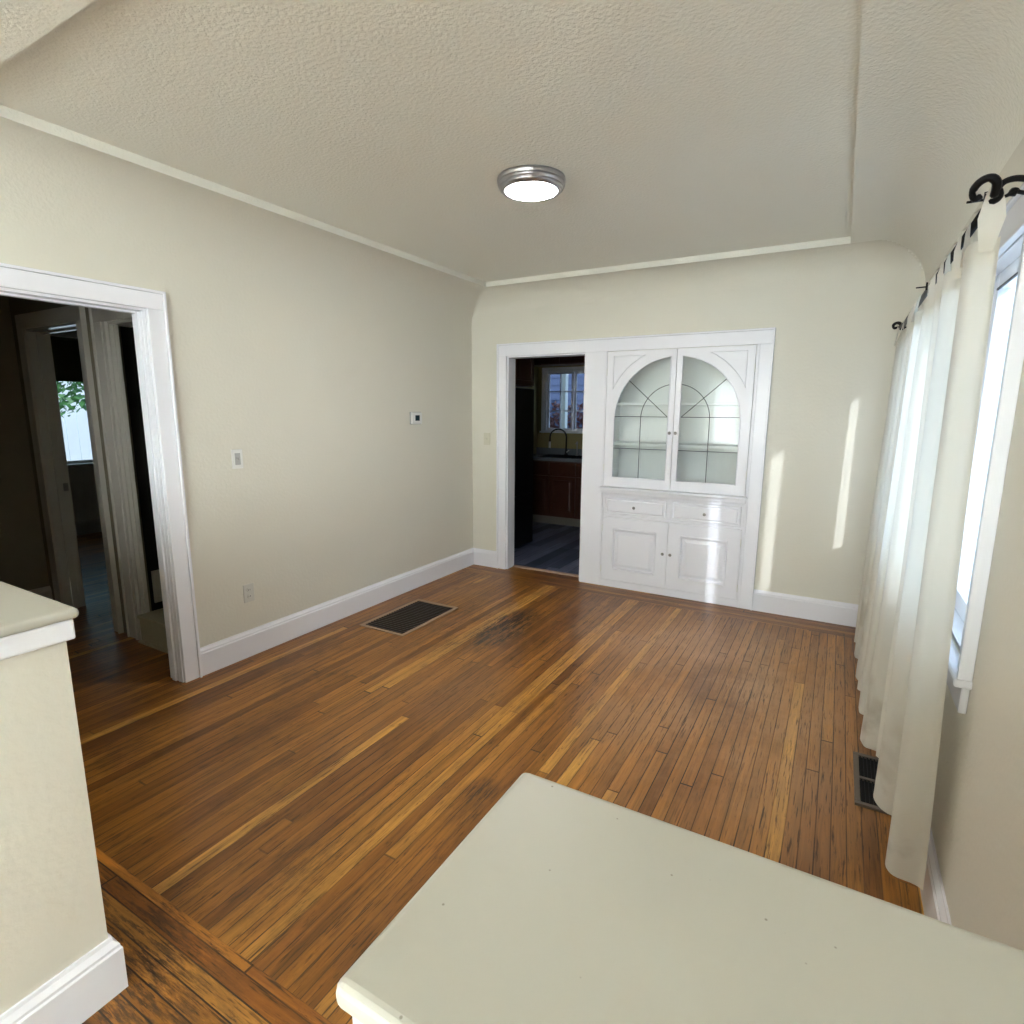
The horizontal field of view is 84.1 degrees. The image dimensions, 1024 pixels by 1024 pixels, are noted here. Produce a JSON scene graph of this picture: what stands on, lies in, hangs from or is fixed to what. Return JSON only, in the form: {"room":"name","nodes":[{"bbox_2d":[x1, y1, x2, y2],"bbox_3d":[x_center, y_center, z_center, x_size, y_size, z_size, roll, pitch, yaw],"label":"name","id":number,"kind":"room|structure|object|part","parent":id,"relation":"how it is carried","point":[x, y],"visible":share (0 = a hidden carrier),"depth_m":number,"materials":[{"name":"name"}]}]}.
{"room":"dining room","nodes":[
{"label":"dining room","id":0,"kind":"room"},
{"bbox_2d":[0,296,49,590],"bbox_3d":[-4.000,-0.523,3.737,0.160,2.750,1.260,6,12,29],"label":"wall","id":1,"kind":"structure","parent":0,"point":[23,565],"depth_m":4.20,"materials":[{"name":"brown paint"}]},
{"bbox_2d":[28,586,52,599],"bbox_3d":[-3.928,0.756,3.920,0.022,0.167,1.260,6,12,29],"label":"baseboard","id":2,"kind":"structure","parent":1,"relation":"attached to","point":[46,591],"depth_m":4.41,"materials":[{"name":"wood"}]},
{"bbox_2d":[0,581,127,1023],"bbox_3d":[-1.849,0.720,1.616,1.594,1.075,0.511,6,12,29],"label":"wall","id":3,"kind":"structure","parent":0,"point":[60,963],"depth_m":1.35,"materials":[{"name":"beige paint"}]},
{"bbox_3d":[-1.851,0.242,1.533,1.584,0.052,0.491,6,12,29],"label":"apron moulding","id":4,"kind":"part","parent":3,"relation":"part of","materials":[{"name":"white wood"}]},
{"bbox_3d":[-1.854,1.169,1.697,1.590,0.162,0.503,6,12,29],"label":"baseboard","id":5,"kind":"part","parent":3,"relation":"part of","materials":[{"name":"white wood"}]},
{"bbox_2d":[50,335,99,521],"bbox_3d":[-5.183,-1.135,7.109,0.140,2.750,3.510,6,12,29],"label":"wall","id":6,"kind":"structure","parent":0,"point":[82,481],"depth_m":6.99,"materials":[{"name":"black paint"}]},
{"bbox_2d":[50,330,93,466],"bbox_3d":[-5.289,-1.352,6.787,0.150,1.610,1.200,6,12,29],"label":"window","id":7,"kind":"structure","parent":6,"relation":"in","point":[73,334],"depth_m":6.82,"materials":[{"name":"ceramic"}]},
{"bbox_2d":[50,336,82,381],"bbox_3d":[-5.282,-1.802,6.704,0.036,0.509,0.990,6,12,29],"label":"roller shade","id":8,"kind":"object","parent":7,"relation":"attached to","point":[66,355],"visible":0.3,"depth_m":6.72,"materials":[{"name":"black fabric"}]},
{"bbox_2d":[75,519,101,535],"bbox_3d":[-5.085,0.133,7.357,0.022,0.167,3.370,6,12,29],"label":"baseboard","id":9,"kind":"structure","parent":6,"relation":"attached to","point":[88,526],"depth_m":7.04,"materials":[{"name":"wood"}]},
{"bbox_2d":[8,297,151,632],"bbox_3d":[-3.938,-0.659,4.496,4.860,2.750,0.140,6,12,29],"label":"wall","id":10,"kind":"structure","parent":0,"point":[18,306],"depth_m":3.91,"materials":[{"name":"brown paint"}]},
{"bbox_2d":[26,322,85,607],"bbox_3d":[-3.075,-0.241,4.068,0.784,2.087,0.140,6,12,29],"label":"trim","id":11,"kind":"structure","parent":10,"relation":"attached to","point":[39,340],"depth_m":4.23,"materials":[{"name":"wood"}]},
{"bbox_3d":[-3.381,-0.189,4.302,0.004,0.060,0.030,6,12,29],"label":"strike plate","id":12,"kind":"part","parent":11,"relation":"part of","materials":[{"name":"grey metal"}]},
{"bbox_2d":[15,305,123,633],"bbox_3d":[-3.120,-0.276,3.986,0.950,2.185,0.034,6,12,29],"label":"door frame","id":13,"kind":"structure","parent":10,"relation":"in","point":[67,314],"depth_m":3.88,"materials":[{"name":"wood"}]},
{"bbox_2d":[88,308,141,639],"bbox_3d":[-2.245,-0.176,3.496,0.855,2.172,0.032,6,12,29],"label":"trim","id":14,"kind":"structure","parent":10,"relation":"in","point":[98,318],"depth_m":3.64,"materials":[{"name":"wood"}]},
{"bbox_2d":[107,319,149,613],"bbox_3d":[-2.182,-0.132,3.567,0.647,2.060,0.142,6,12,29],"label":"trim","id":15,"kind":"structure","parent":10,"relation":"attached to","point":[113,331],"depth_m":3.63,"materials":[{"name":"wood"}]},
{"bbox_2d":[120,326,162,610],"bbox_3d":[-2.148,-0.657,4.544,0.100,2.750,1.720,6,12,29],"label":"wall","id":16,"kind":"structure","parent":0,"point":[127,333],"depth_m":3.84,"materials":[{"name":"black paint"}]},
{"bbox_2d":[0,216,472,647],"bbox_3d":[-2.553,-0.194,1.947,0.120,2.750,8.500,6,12,29],"label":"wall","id":17,"kind":"structure","parent":0,"point":[336,493],"depth_m":3.77,"materials":[{"name":"beige paint"}]},
{"bbox_2d":[0,287,183,682],"bbox_3d":[-2.163,0.035,2.680,0.123,2.045,0.972,6,12,29],"label":"trim","id":18,"kind":"structure","parent":17,"relation":"attached to","point":[139,320],"depth_m":3.03,"materials":[{"name":"white wood"}]},
{"bbox_2d":[0,263,202,682],"bbox_3d":[-2.098,-0.002,2.635,0.034,2.134,1.159,6,12,29],"label":"trim","id":19,"kind":"structure","parent":17,"relation":"attached to","point":[154,302],"depth_m":2.99,"materials":[{"name":"white wood"}]},
{"bbox_2d":[231,449,243,468],"bbox_3d":[-1.642,-0.318,3.401,0.018,0.115,0.072,6,12,29],"label":"light switch","id":20,"kind":"object","parent":17,"relation":"attached to","point":[236,454],"visible":1,"depth_m":3.40,"materials":[{"name":"plastic"}]},
{"bbox_2d":[243,583,254,602],"bbox_3d":[-1.647,0.507,3.556,0.010,0.115,0.072,6,12,29],"label":"wall outlet","id":21,"kind":"object","parent":17,"relation":"attached to","point":[248,589],"visible":1,"depth_m":3.55,"materials":[{"name":"plastic"}]},
{"bbox_2d":[200,548,473,675],"bbox_3d":[-1.103,0.661,4.541,0.022,0.167,2.882,6,12,29],"label":"baseboard","id":22,"kind":"structure","parent":17,"relation":"attached to","point":[215,656],"depth_m":4.05,"materials":[{"name":"white wood"}]},
{"bbox_2d":[410,412,421,423],"bbox_3d":[-0.807,-0.791,4.785,0.028,0.104,0.140,6,12,29],"label":"thermostat","id":23,"kind":"object","parent":17,"relation":"attached to","point":[415,417],"visible":1,"depth_m":4.76,"materials":[{"name":"plastic"}]},
{"bbox_2d":[66,522,923,1023],"bbox_3d":[-2.348,0.906,3.776,8.653,0.060,11.500,6,12,29],"label":"floor","id":24,"kind":"structure","parent":0,"point":[260,820],"depth_m":2.58,"materials":[{"name":"brown wood"}]},
{"bbox_2d":[137,569,167,653],"bbox_3d":[-1.903,0.198,4.174,0.835,1.200,1.445,6,12,29],"label":"stair steps","id":25,"kind":"structure","parent":24,"relation":"on","point":[153,631],"depth_m":3.75,"materials":[{"name":"paint"}]},
{"bbox_2d":[359,599,458,636],"bbox_3d":[-0.763,0.788,4.297,0.408,0.007,0.670,6,12,29],"label":"floor vent","id":26,"kind":"object","parent":24,"relation":"in","point":[401,621],"visible":1,"depth_m":4.27,"materials":[{"name":"brown metal"}]},
{"bbox_2d":[514,388,533,548],"bbox_3d":[-0.343,-0.476,6.296,0.935,1.755,0.875,6,12,29],"label":"refrigerator","id":27,"kind":"object","parent":24,"relation":"on","point":[524,398],"visible":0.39,"depth_m":6.26,"materials":[{"name":"black metal"}]},
{"bbox_3d":[-0.001,0.124,6.203,0.060,0.570,0.875,6,12,29],"label":"freezer door","id":28,"kind":"part","parent":27,"relation":"part of","materials":[{"name":"black metal"}]},
{"bbox_3d":[0.004,-0.734,6.049,0.060,1.155,0.875,6,12,29],"label":"fridge door","id":29,"kind":"part","parent":27,"relation":"part of","materials":[{"name":"black metal"}]},
{"bbox_2d":[513,565,578,576],"bbox_3d":[0.349,0.575,5.519,0.758,0.009,0.060,6,12,29],"label":"threshold","id":30,"kind":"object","parent":24,"relation":"on","point":[517,566],"depth_m":5.52,"materials":[{"name":"brown wood"}]},
{"bbox_2d":[531,460,581,526],"bbox_3d":[1.592,-0.213,7.519,3.175,0.868,0.639,6,12,29],"label":"base cabinet","id":31,"kind":"object","parent":24,"relation":"on","point":[556,492],"visible":0.3,"depth_m":7.71,"materials":[{"name":"brown wood"}]},
{"bbox_3d":[0.334,-0.252,7.886,0.386,0.530,0.022,6,12,29],"label":"cupboard door","id":32,"kind":"part","parent":31,"relation":"part of","materials":[{"name":"brown wood"}]},
{"bbox_3d":[0.336,-0.618,7.819,0.386,0.165,0.024,6,12,29],"label":"drawer","id":33,"kind":"part","parent":31,"relation":"part of","materials":[{"name":"brown wood"}]},
{"bbox_2d":[533,447,581,462],"bbox_3d":[1.589,-0.704,7.426,3.180,0.132,0.665,6,12,29],"label":"countertop","id":34,"kind":"structure","parent":31,"relation":"on","point":[542,454],"depth_m":8.13,"materials":[{"name":"stone"}]},
{"bbox_2d":[549,428,568,454],"bbox_3d":[0.688,-1.010,8.155,0.314,0.381,0.100,5,11,23],"label":"faucet","id":35,"kind":"object","parent":34,"relation":"on","point":[566,451],"visible":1,"depth_m":8.14,"materials":[{"name":"metal"}]},
{"bbox_2d":[536,454,581,458],"bbox_3d":[0.752,-0.753,7.895,0.700,0.039,0.440,6,12,29],"label":"sink basin","id":36,"kind":"object","parent":34,"relation":"in","point":[549,455],"depth_m":8.08,"materials":[{"name":"metal"}]},
{"bbox_3d":[0.679,-0.582,7.626,0.380,0.165,0.024,6,12,29],"label":"drawer","id":37,"kind":"part","parent":31,"relation":"part of","materials":[{"name":"brown wood"}]},
{"bbox_3d":[0.677,-0.215,7.693,0.380,0.530,0.022,6,12,29],"label":"cupboard door","id":38,"kind":"part","parent":31,"relation":"part of","materials":[{"name":"brown wood"}]},
{"bbox_3d":[1.017,-0.179,7.501,0.380,0.530,0.022,6,12,29],"label":"cupboard door","id":39,"kind":"part","parent":31,"relation":"part of","materials":[{"name":"brown wood"}]},
{"bbox_3d":[1.019,-0.545,7.435,0.380,0.165,0.024,6,12,29],"label":"drawer","id":40,"kind":"part","parent":31,"relation":"part of","materials":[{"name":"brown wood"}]},
{"bbox_2d":[599,344,759,607],"bbox_3d":[1.373,-0.313,4.776,1.204,2.030,0.395,6,12,29],"label":"china cabinet","id":41,"kind":"object","parent":24,"relation":"on","point":[679,422],"visible":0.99,"depth_m":4.72,"materials":[{"name":"paint"}]},
{"bbox_3d":[0.965,-1.146,4.674,0.277,0.279,0.006,6,12,29],"label":"spandrel panel","id":42,"kind":"part","parent":41,"relation":"part of","materials":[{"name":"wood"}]},
{"bbox_3d":[1.049,0.340,4.902,0.575,0.565,0.037,6,12,29],"label":"cupboard door","id":43,"kind":"part","parent":41,"relation":"part of","materials":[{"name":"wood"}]},
{"bbox_3d":[1.050,-0.040,4.847,0.539,0.154,0.027,6,12,29],"label":"drawer","id":44,"kind":"part","parent":41,"relation":"part of","materials":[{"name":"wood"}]},
{"bbox_3d":[1.052,-0.756,4.710,0.574,1.125,0.024,6,12,29],"label":"glass door","id":45,"kind":"part","parent":41,"relation":"part of","materials":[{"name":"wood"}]},
{"bbox_2d":[614,441,737,448],"bbox_3d":[1.400,-0.563,4.772,1.140,0.020,0.270,6,12,29],"label":"shelf","id":46,"kind":"object","parent":41,"relation":"attached to","point":[650,444],"depth_m":4.78,"materials":[{"name":"paint"}]},
{"bbox_2d":[617,403,737,405],"bbox_3d":[1.402,-0.896,4.712,1.140,0.020,0.270,6,12,29],"label":"shelf","id":47,"kind":"object","parent":41,"relation":"attached to","point":[619,404],"depth_m":4.68,"materials":[{"name":"paint"}]},
{"bbox_3d":[1.547,0.393,4.621,0.568,0.565,0.037,6,12,29],"label":"cupboard door","id":48,"kind":"part","parent":41,"relation":"part of","materials":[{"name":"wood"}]},
{"bbox_3d":[1.553,0.014,4.564,0.540,0.154,0.027,6,12,29],"label":"drawer","id":49,"kind":"part","parent":41,"relation":"part of","materials":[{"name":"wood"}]},
{"bbox_3d":[1.554,-0.703,4.427,0.574,1.125,0.024,6,12,29],"label":"glass door","id":50,"kind":"part","parent":41,"relation":"part of","materials":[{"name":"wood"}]},
{"bbox_3d":[1.631,-1.075,4.299,0.277,0.279,0.006,6,12,29],"label":"spandrel panel","id":51,"kind":"part","parent":41,"relation":"part of","materials":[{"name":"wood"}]},
{"bbox_2d":[853,751,891,815],"bbox_3d":[1.531,1.139,2.397,0.150,0.012,0.400,6,12,29],"label":"floor vent","id":52,"kind":"object","parent":24,"relation":"in","point":[865,766],"visible":0.57,"depth_m":2.40,"materials":[{"name":"black metal"}]},
{"bbox_2d":[0,0,1023,325],"bbox_3d":[-0.971,-1.125,0.863,3.513,0.330,8.500,6,12,29],"label":"ceiling","id":53,"kind":"structure","parent":0,"point":[356,149],"depth_m":2.28,"materials":[{"name":"white paint"}]},
{"bbox_2d":[497,165,565,201],"bbox_3d":[0.095,-1.593,2.782,0.336,0.070,0.336,6,12,29],"label":"ceiling light","id":54,"kind":"object","parent":53,"relation":"attached to","point":[523,183],"visible":1,"depth_m":2.69,"materials":[{"name":"silver metal"}]},
{"bbox_2d":[505,181,556,200],"bbox_3d":[0.094,-1.568,2.786,0.258,0.019,0.258,6,12,29],"label":"diffuser","id":55,"kind":"object","parent":54,"relation":"attached to","point":[514,190],"depth_m":2.75,"materials":[{"name":"white glass"}]},
{"bbox_2d":[515,366,537,453],"bbox_3d":[-0.375,-1.133,7.255,0.140,2.750,2.780,6,12,29],"label":"wall","id":56,"kind":"structure","parent":0,"point":[535,387],"depth_m":8.31,"materials":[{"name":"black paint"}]},
{"bbox_2d":[515,358,533,386],"bbox_3d":[-0.355,-1.742,6.089,0.882,0.760,0.890,6,12,29],"label":"upper cabinet","id":57,"kind":"object","parent":56,"relation":"attached to","point":[524,368],"visible":0.15,"depth_m":6.12,"materials":[{"name":"brown wood"}]},
{"bbox_2d":[537,365,584,448],"bbox_3d":[2.274,-1.147,7.420,4.573,2.750,0.140,6,12,29],"label":"wall","id":58,"kind":"structure","parent":0,"point":[558,440],"depth_m":8.29,"materials":[{"name":"yellow paint"}]},
{"bbox_2d":[536,447,581,455],"bbox_3d":[1.748,-0.773,7.697,3.180,0.090,0.022,6,12,29],"label":"backsplash","id":59,"kind":"structure","parent":58,"relation":"attached to","point":[540,450],"depth_m":8.30,"materials":[{"name":"grey stone"}]},
{"bbox_2d":[534,356,584,366],"bbox_3d":[1.675,-2.134,7.308,3.180,0.395,0.350,6,12,29],"label":"upper cabinet","id":60,"kind":"object","parent":58,"relation":"attached to","point":[572,360],"visible":0.06,"depth_m":7.76,"materials":[{"name":"brown wood"}]},
{"bbox_3d":[0.435,-2.233,7.819,0.490,0.375,0.020,6,12,29],"label":"cupboard door","id":61,"kind":"part","parent":60,"relation":"part of","materials":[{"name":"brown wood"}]},
{"bbox_3d":[0.868,-2.187,7.575,0.490,0.375,0.020,6,12,29],"label":"cupboard door","id":62,"kind":"part","parent":60,"relation":"part of","materials":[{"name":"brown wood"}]},
{"bbox_2d":[539,366,584,433],"bbox_3d":[0.889,-1.592,8.113,1.020,0.935,0.160,6,12,29],"label":"window","id":63,"kind":"structure","parent":58,"relation":"in","point":[546,375],"depth_m":8.20,"materials":[{"name":"white wood"}]},
{"bbox_3d":[0.703,-1.602,8.219,0.407,0.823,0.030,6,12,29],"label":"casement sash","id":64,"kind":"part","parent":63,"relation":"part of","materials":[{"name":"white ceramic"}]},
{"bbox_3d":[1.071,-1.563,8.012,0.410,0.823,0.030,6,12,29],"label":"casement sash","id":65,"kind":"part","parent":63,"relation":"part of","materials":[{"name":"white ceramic"}]},
{"bbox_2d":[336,773,1023,1023],"bbox_3d":[0.238,0.926,0.533,0.713,1.075,0.334,6,12,29],"label":"countertop","id":66,"kind":"structure","parent":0,"point":[562,904],"depth_m":0.51,"materials":[{"name":"beige paint"}]},
{"bbox_3d":[0.245,0.449,0.445,0.703,0.052,0.314,6,12,29],"label":"apron moulding","id":67,"kind":"part","parent":66,"relation":"part of","materials":[{"name":"white ceramic"}]},
{"bbox_2d":[472,275,924,604],"bbox_3d":[1.174,-0.673,4.738,3.773,2.750,0.120,6,12,29],"label":"wall","id":68,"kind":"structure","parent":0,"point":[834,348],"depth_m":4.15,"materials":[{"name":"beige paint"}]},
{"bbox_2d":[473,548,495,567],"bbox_3d":[-0.273,0.459,5.696,0.296,0.167,0.022,6,12,29],"label":"baseboard","id":69,"kind":"structure","parent":68,"relation":"attached to","point":[483,557],"depth_m":5.68,"materials":[{"name":"white wood"}]},
{"bbox_2d":[484,433,489,444],"bbox_3d":[-0.245,-0.705,5.477,0.072,0.116,0.018,6,12,29],"label":"light switch","id":70,"kind":"object","parent":68,"relation":"attached to","point":[486,435],"visible":1,"depth_m":5.48,"materials":[{"name":"beige plastic"}]},
{"bbox_2d":[506,353,584,568],"bbox_3d":[0.322,-0.413,5.288,0.795,2.035,0.135,6,12,29],"label":"trim","id":71,"kind":"structure","parent":68,"relation":"attached to","point":[510,498],"depth_m":5.43,"materials":[{"name":"white wood"}]},
{"bbox_2d":[496,327,775,609],"bbox_3d":[0.880,-0.389,4.869,2.355,2.142,0.034,6,12,29],"label":"trim","id":72,"kind":"structure","parent":68,"relation":"attached to","point":[595,349],"depth_m":4.85,"materials":[{"name":"white wood"}]},
{"bbox_2d":[752,589,857,626],"bbox_3d":[2.273,0.731,4.262,0.862,0.167,0.022,6,12,29],"label":"baseboard","id":73,"kind":"structure","parent":68,"relation":"attached to","point":[835,612],"depth_m":4.28,"materials":[{"name":"white wood"}]},
{"bbox_2d":[922,137,1023,950],"bbox_3d":[0.608,0.143,0.167,0.140,2.750,8.500,6,12,29],"label":"wall","id":74,"kind":"structure","parent":0,"point":[977,821],"depth_m":1.41,"materials":[{"name":"beige paint"}]},
{"bbox_2d":[920,828,951,924],"bbox_3d":[1.624,1.076,2.315,0.022,0.167,4.100,6,12,29],"label":"baseboard","id":75,"kind":"structure","parent":74,"relation":"attached to","point":[934,902],"depth_m":1.72,"materials":[{"name":"white wood"}]},
{"bbox_2d":[892,173,1023,329],"bbox_3d":[1.848,-0.954,2.474,0.168,0.113,2.635,6,12,29],"label":"curtain rod","id":76,"kind":"object","parent":74,"relation":"attached to","point":[997,191],"visible":0.71,"depth_m":1.39,"materials":[{"name":"black metal"}]},
{"bbox_2d":[854,303,922,679],"bbox_3d":[2.164,-0.093,3.304,0.104,2.043,0.726,6,12,29],"label":"curtain","id":77,"kind":"object","parent":76,"relation":"hanging from","point":[902,342],"visible":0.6,"depth_m":3.29,"materials":[{"name":"fabric"}]},
{"bbox_2d":[857,268,939,750],"bbox_3d":[1.762,0.022,2.605,0.101,2.028,0.654,6,12,29],"label":"curtain","id":78,"kind":"object","parent":76,"relation":"hanging from","point":[884,591],"visible":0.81,"depth_m":2.48,"materials":[{"name":"fabric"}]},
{"bbox_2d":[873,192,1005,889],"bbox_3d":[1.377,0.124,1.868,0.119,1.974,0.716,6,12,29],"label":"curtain","id":79,"kind":"object","parent":76,"relation":"hanging from","point":[908,744],"visible":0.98,"depth_m":1.67,"materials":[{"name":"fabric"}]},
{"bbox_3d":[1.821,-0.968,2.487,0.022,0.026,2.515,6,12,29],"label":"rod","id":80,"kind":"part","parent":76,"relation":"part of","materials":[{"name":"black metal"}]},
{"bbox_2d":[946,182,1023,713],"bbox_3d":[1.922,-0.299,2.461,0.182,1.447,2.338,6,12,29],"label":"window","id":81,"kind":"structure","parent":74,"relation":"in","point":[1004,359],"depth_m":1.62,"materials":[{"name":"white glass"}]},
{"bbox_3d":[1.866,0.315,2.602,0.062,0.027,2.338,6,12,29],"label":"sill","id":82,"kind":"part","parent":81,"relation":"part of","materials":[{"name":"white ceramic"}]},
{"bbox_3d":[1.575,-0.198,1.831,0.040,1.203,0.681,6,12,29],"label":"sash","id":83,"kind":"part","parent":81,"relation":"part of","materials":[{"name":"white ceramic"}]},
{"bbox_3d":[1.919,-0.303,2.427,0.115,1.215,0.711,6,12,29],"label":"sash","id":84,"kind":"part","parent":81,"relation":"part of","materials":[{"name":"white ceramic"}]},
{"label":"outside","id":85,"kind":"structure","parent":0,"visible":0},
{"bbox_3d":[-0.400,1.215,5.916,80.000,0.100,80.000,6,12,29],"label":"ground","id":86,"kind":"structure","parent":85,"visible":0},
{"bbox_2d":[56,381,86,417],"bbox_3d":[-6.845,-1.659,9.465,2.472,4.249,2.982,6,12,29],"label":"tree","id":87,"kind":"object","parent":86,"relation":"on","point":[75,398],"visible":0.05,"depth_m":8.92,"materials":[{"name":"green plant"}]},
{"bbox_2d":[56,381,92,460],"bbox_3d":[-8.753,-1.333,11.497,0.060,2.850,12.000,6,12,29],"label":"fence","id":88,"kind":"object","parent":86,"relation":"on","point":[82,450],"visible":0.03,"depth_m":11.40,"materials":[{"name":"white paint"}]},
{"bbox_2d":[559,374,567,427],"bbox_3d":[0.824,-1.215,9.164,0.100,3.550,0.100,6,12,29],"label":"porch post","id":89,"kind":"object","parent":86,"relation":"on","point":[564,399],"visible":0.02,"depth_m":9.02,"materials":[{"name":"white paint"}]},
{"bbox_2d":[550,401,582,428],"bbox_3d":[0.929,-0.825,10.360,1.605,2.379,1.252,6,12,29],"label":"shrub","id":90,"kind":"object","parent":86,"relation":"on","point":[555,418],"visible":0.08,"depth_m":10.13,"materials":[{"name":"red plant"}]},
{"bbox_2d":[550,374,583,427],"bbox_3d":[1.871,-2.087,11.371,8.000,4.500,0.225,6,12,29],"label":"wall","id":91,"kind":"structure","parent":86,"relation":"on","point":[555,378],"depth_m":11.64,"materials":[{"name":"blue"}]}
]}

